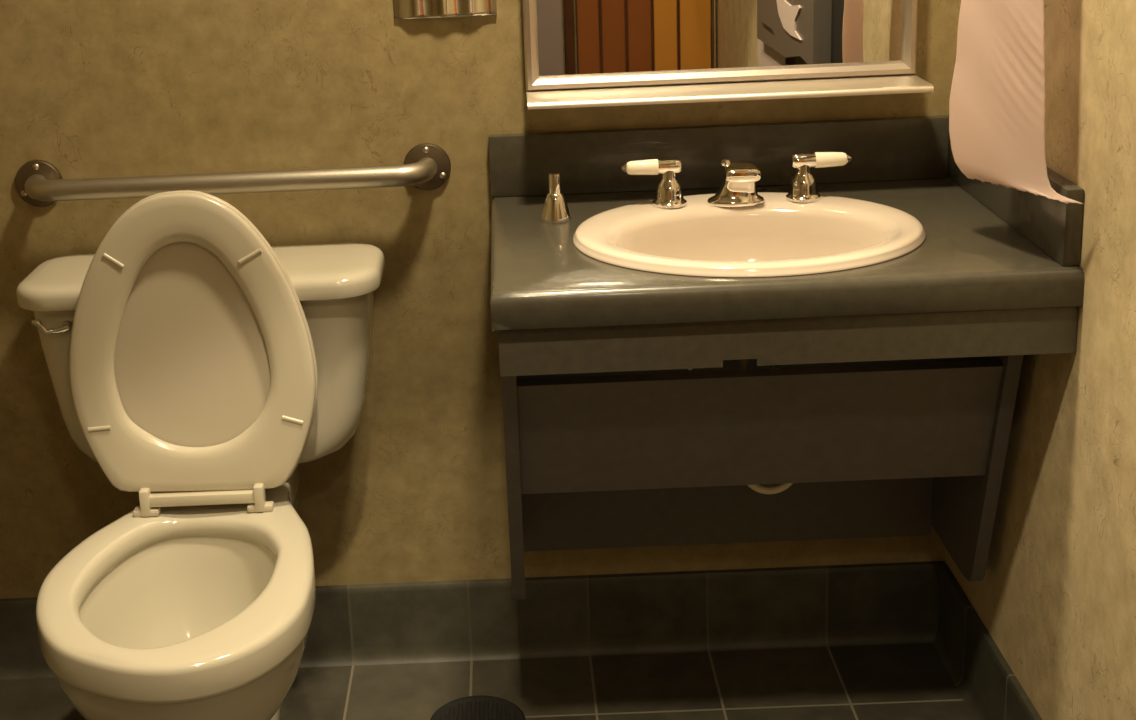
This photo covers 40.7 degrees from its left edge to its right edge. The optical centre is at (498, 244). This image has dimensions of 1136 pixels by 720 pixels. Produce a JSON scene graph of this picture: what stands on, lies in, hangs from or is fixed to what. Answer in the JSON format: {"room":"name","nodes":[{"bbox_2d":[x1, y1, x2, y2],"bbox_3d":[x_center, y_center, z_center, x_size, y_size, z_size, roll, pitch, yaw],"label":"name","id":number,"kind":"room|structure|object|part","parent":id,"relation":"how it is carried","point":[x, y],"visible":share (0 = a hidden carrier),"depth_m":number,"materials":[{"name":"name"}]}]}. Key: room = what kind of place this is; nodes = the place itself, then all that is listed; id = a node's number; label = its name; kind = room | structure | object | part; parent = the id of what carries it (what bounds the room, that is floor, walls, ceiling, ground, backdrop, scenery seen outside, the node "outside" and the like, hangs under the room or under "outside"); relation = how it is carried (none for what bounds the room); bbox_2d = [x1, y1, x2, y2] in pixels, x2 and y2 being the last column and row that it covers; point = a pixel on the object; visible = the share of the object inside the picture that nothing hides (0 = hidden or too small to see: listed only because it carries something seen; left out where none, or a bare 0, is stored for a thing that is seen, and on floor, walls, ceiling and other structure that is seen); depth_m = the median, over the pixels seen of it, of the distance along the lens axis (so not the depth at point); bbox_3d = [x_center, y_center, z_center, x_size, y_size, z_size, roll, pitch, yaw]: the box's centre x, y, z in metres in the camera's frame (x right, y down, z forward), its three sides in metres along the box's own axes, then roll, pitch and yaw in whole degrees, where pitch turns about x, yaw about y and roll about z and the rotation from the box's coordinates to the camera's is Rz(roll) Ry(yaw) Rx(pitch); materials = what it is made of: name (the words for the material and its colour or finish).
{"room":"public restroom","nodes":[
{"label":"public restroom","id":0,"kind":"room"},
{"bbox_2d":[0,0,960,598],"bbox_3d":[-0.326,-0.443,2.477,2.341,2.440,0.100,-2,15,1],"label":"wall","id":1,"kind":"structure","parent":0,"point":[89,88],"depth_m":2.53,"materials":[{"name":"paint"}]},
{"bbox_2d":[15,143,450,206],"bbox_3d":[-0.438,-0.105,2.476,0.718,0.078,0.079,-2,15,1],"label":"grab bar","id":2,"kind":"object","parent":1,"relation":"attached to","point":[426,166],"visible":1,"depth_m":2.44,"materials":[{"name":"silver metal"}]},
{"bbox_3d":[-0.438,-0.105,2.475,0.675,0.035,0.075,-2,15,1],"label":"rail","id":3,"kind":"part","parent":2,"relation":"part of","materials":[{"name":"silver metal"}]},
{"bbox_2d":[394,0,496,18],"bbox_3d":[-0.090,-0.494,2.402,0.163,0.270,0.019,-2,15,1],"label":"dispenser","id":4,"kind":"object","parent":1,"relation":"attached to","point":[404,9],"visible":1,"depth_m":2.43,"materials":[{"name":"silver metal"}]},
{"bbox_2d":[0,561,945,679],"bbox_3d":[-0.271,0.678,2.721,2.128,0.147,0.024,-2,15,1],"label":"baseboard","id":5,"kind":"structure","parent":1,"relation":"attached to","point":[879,603],"depth_m":2.72,"materials":[{"name":"tile"}]},
{"bbox_2d":[489,115,948,196],"bbox_3d":[0.359,-0.145,2.498,0.748,0.102,0.020,-2,15,1],"label":"backsplash","id":6,"kind":"structure","parent":1,"relation":"attached to","point":[917,147],"depth_m":2.49,"materials":[{"name":"stone"}]},
{"bbox_2d":[522,0,933,109],"bbox_3d":[0.337,-0.667,2.297,0.625,0.889,0.130,-2,15,1],"label":"framed mirror","id":7,"kind":"object","parent":1,"relation":"attached to","point":[578,53],"visible":1,"depth_m":2.44,"materials":[{"name":"silver metal"}]},
{"bbox_2d":[536,0,902,75],"bbox_3d":[0.337,-0.687,2.349,0.585,0.838,0.013,-2,15,1],"label":"mirror glass","id":8,"kind":"object","parent":7,"relation":"on","point":[574,37],"depth_m":2.44,"materials":[{"name":"silver"}]},
{"bbox_2d":[526,74,933,109],"bbox_3d":[0.356,-0.244,2.414,0.625,0.010,0.130,-2,15,1],"label":"shelf","id":9,"kind":"object","parent":7,"relation":"attached to","point":[694,88],"depth_m":2.40,"materials":[{"name":"silver metal"}]},
{"bbox_2d":[501,355,1023,599],"bbox_3d":[0.381,0.282,2.408,0.742,0.561,0.421,-2,15,1],"label":"vanity cabinet","id":10,"kind":"object","parent":1,"relation":"attached to","point":[889,448],"visible":0.6,"depth_m":2.28,"materials":[{"name":"laminate"}]},
{"bbox_3d":[0.020,0.288,2.408,0.021,0.542,0.421,-2,15,1],"label":"panel","id":11,"kind":"part","parent":10,"relation":"part of","materials":[{"name":"laminate"}]},
{"bbox_3d":[0.379,0.271,2.258,0.699,0.200,0.078,-2,15,1],"label":"access panel","id":12,"kind":"part","parent":10,"relation":"part of","materials":[{"name":"laminate"}]},
{"bbox_2d":[489,114,1083,376],"bbox_3d":[0.374,-0.015,2.256,0.772,0.230,0.556,-2,15,1],"label":"countertop","id":13,"kind":"structure","parent":10,"relation":"on","point":[996,270],"depth_m":2.02,"materials":[{"name":"stone"}]},
{"bbox_2d":[540,173,571,223],"bbox_3d":[0.086,-0.074,2.338,0.048,0.073,0.048,-2,15,1],"label":"soap dispenser","id":14,"kind":"object","parent":13,"relation":"on","point":[555,209],"visible":1,"depth_m":2.33,"materials":[{"name":"silver metal"}]},
{"bbox_3d":[0.085,-0.094,2.332,0.019,0.031,0.019,-2,15,1],"label":"stem","id":15,"kind":"part","parent":14,"relation":"part of","materials":[{"name":"silver metal"}]},
{"bbox_2d":[621,152,850,208],"bbox_3d":[0.364,-0.100,2.338,0.352,0.074,0.064,-2,15,1],"label":"widespread faucet","id":16,"kind":"object","parent":13,"relation":"on","point":[738,188],"visible":1,"depth_m":2.33,"materials":[{"name":"silver metal"}]},
{"bbox_3d":[0.262,-0.089,2.346,0.053,0.057,0.053,-2,15,1],"label":"handle","id":17,"kind":"part","parent":16,"relation":"part of","materials":[{"name":"silver metal"}]},
{"bbox_3d":[0.349,-0.120,2.350,0.017,0.026,0.017,-2,15,1],"label":"lift rod","id":18,"kind":"part","parent":16,"relation":"part of","materials":[{"name":"silver metal"}]},
{"bbox_3d":[0.364,-0.088,2.346,0.088,0.048,0.054,-2,15,1],"label":"spout","id":19,"kind":"part","parent":16,"relation":"part of","materials":[{"name":"silver metal"}]},
{"bbox_3d":[0.369,-0.112,2.334,0.055,0.024,0.064,-2,15,1],"label":"spout","id":20,"kind":"part","parent":16,"relation":"part of","materials":[{"name":"silver metal"}]},
{"bbox_3d":[0.467,-0.097,2.344,0.053,0.057,0.053,-2,15,1],"label":"handle","id":21,"kind":"part","parent":16,"relation":"part of","materials":[{"name":"silver metal"}]},
{"bbox_2d":[573,192,924,276],"bbox_3d":[0.362,0.050,2.233,0.504,0.163,0.428,-2,15,1],"label":"oval sink","id":22,"kind":"object","parent":13,"relation":"in","point":[778,236],"visible":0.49,"depth_m":2.29,"materials":[{"name":"beige ceramic"}]},
{"bbox_2d":[740,359,792,493],"bbox_3d":[0.414,0.224,2.428,0.104,0.282,0.221,-2,15,1],"label":"drain pipe","id":23,"kind":"object","parent":22,"relation":"attached to","point":[778,488],"visible":0.28,"depth_m":2.36,"materials":[{"name":"beige"}]},
{"bbox_3d":[0.741,0.258,2.402,0.021,0.542,0.421,-2,15,1],"label":"panel","id":24,"kind":"part","parent":10,"relation":"part of","materials":[{"name":"laminate"}]},
{"bbox_2d":[0,643,973,719],"bbox_3d":[-0.268,1.168,1.364,2.341,0.080,3.100,-2,15,1],"label":"floor","id":25,"kind":"structure","parent":0,"point":[911,681],"depth_m":2.63,"materials":[{"name":"tile"}]},
{"bbox_2d":[16,190,384,719],"bbox_3d":[-0.456,0.405,2.270,0.568,0.927,0.732,-2,15,1],"label":"toilet","id":26,"kind":"object","parent":25,"relation":"on","point":[195,358],"visible":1,"depth_m":2.33,"materials":[{"name":"beige ceramic"}]},
{"bbox_3d":[-0.689,0.125,2.346,0.055,0.026,0.013,-6,16,-12],"label":"lever arm","id":27,"kind":"part","parent":26,"relation":"part of","materials":[{"name":"silver metal"}]},
{"bbox_3d":[-0.666,0.127,2.360,0.024,0.024,0.020,-2,15,1],"label":"flush lever","id":28,"kind":"part","parent":26,"relation":"part of","materials":[{"name":"silver metal"}]},
{"bbox_3d":[-0.545,0.396,2.360,0.015,0.042,0.026,-2,15,1],"label":"hinge post","id":29,"kind":"part","parent":26,"relation":"part of","materials":[{"name":"beige plastic"}]},
{"bbox_3d":[-0.448,0.647,2.324,0.390,0.430,0.708,-2,15,1],"label":"bowl","id":30,"kind":"part","parent":26,"relation":"part of","materials":[{"name":"beige ceramic"}]},
{"bbox_3d":[-0.470,0.152,2.323,0.375,0.466,0.054,-2,15,1],"label":"seat","id":31,"kind":"part","parent":26,"relation":"part of","materials":[{"name":"beige plastic"}]},
{"bbox_3d":[-0.470,0.047,2.433,0.568,0.037,0.228,-2,15,1],"label":"tank lid","id":32,"kind":"part","parent":26,"relation":"part of","materials":[{"name":"beige ceramic"}]},
{"bbox_3d":[-0.463,0.202,2.487,0.536,0.298,0.202,-2,15,1],"label":"tank","id":33,"kind":"part","parent":26,"relation":"part of","materials":[{"name":"beige ceramic"}]},
{"bbox_3d":[-0.470,0.149,2.338,0.379,0.469,0.053,-2,15,1],"label":"seat lid","id":34,"kind":"part","parent":26,"relation":"part of","materials":[{"name":"beige plastic"}]},
{"bbox_3d":[-0.369,0.388,2.358,0.015,0.042,0.026,-2,15,1],"label":"hinge post","id":35,"kind":"part","parent":26,"relation":"part of","materials":[{"name":"beige plastic"}]},
{"bbox_2d":[430,695,524,719],"bbox_3d":[-0.036,0.792,2.534,0.160,0.005,0.160,-2,15,1],"label":"floor drain","id":36,"kind":"object","parent":25,"relation":"on","point":[479,707],"visible":1,"depth_m":2.57,"materials":[{"name":"black metal"}]},
{"bbox_2d":[945,0,1135,719],"bbox_3d":[0.797,-0.093,1.021,0.100,2.440,2.900,-2,15,1],"label":"wall","id":37,"kind":"structure","parent":0,"point":[1056,595],"depth_m":2.00,"materials":[{"name":"paint"}]},
{"bbox_2d":[933,564,1041,719],"bbox_3d":[0.784,1.015,1.323,0.024,0.147,2.877,-2,15,1],"label":"baseboard","id":38,"kind":"structure","parent":37,"relation":"attached to","point":[989,688],"depth_m":2.51,"materials":[{"name":"tile"}]},
{"bbox_3d":[0.620,-0.889,1.823,0.200,0.360,0.270,-2,15,1],"label":"dispenser","id":39,"kind":"object","parent":37,"relation":"attached to","visible":0},
{"bbox_2d":[949,0,1083,203],"bbox_3d":[0.667,-0.392,1.950,0.013,0.666,0.256,-9,17,-22],"label":"paper towel","id":40,"kind":"object","parent":39,"relation":"hanging from","point":[997,100],"visible":1,"depth_m":2.02,"materials":[{"name":"white paper"}]}
]}

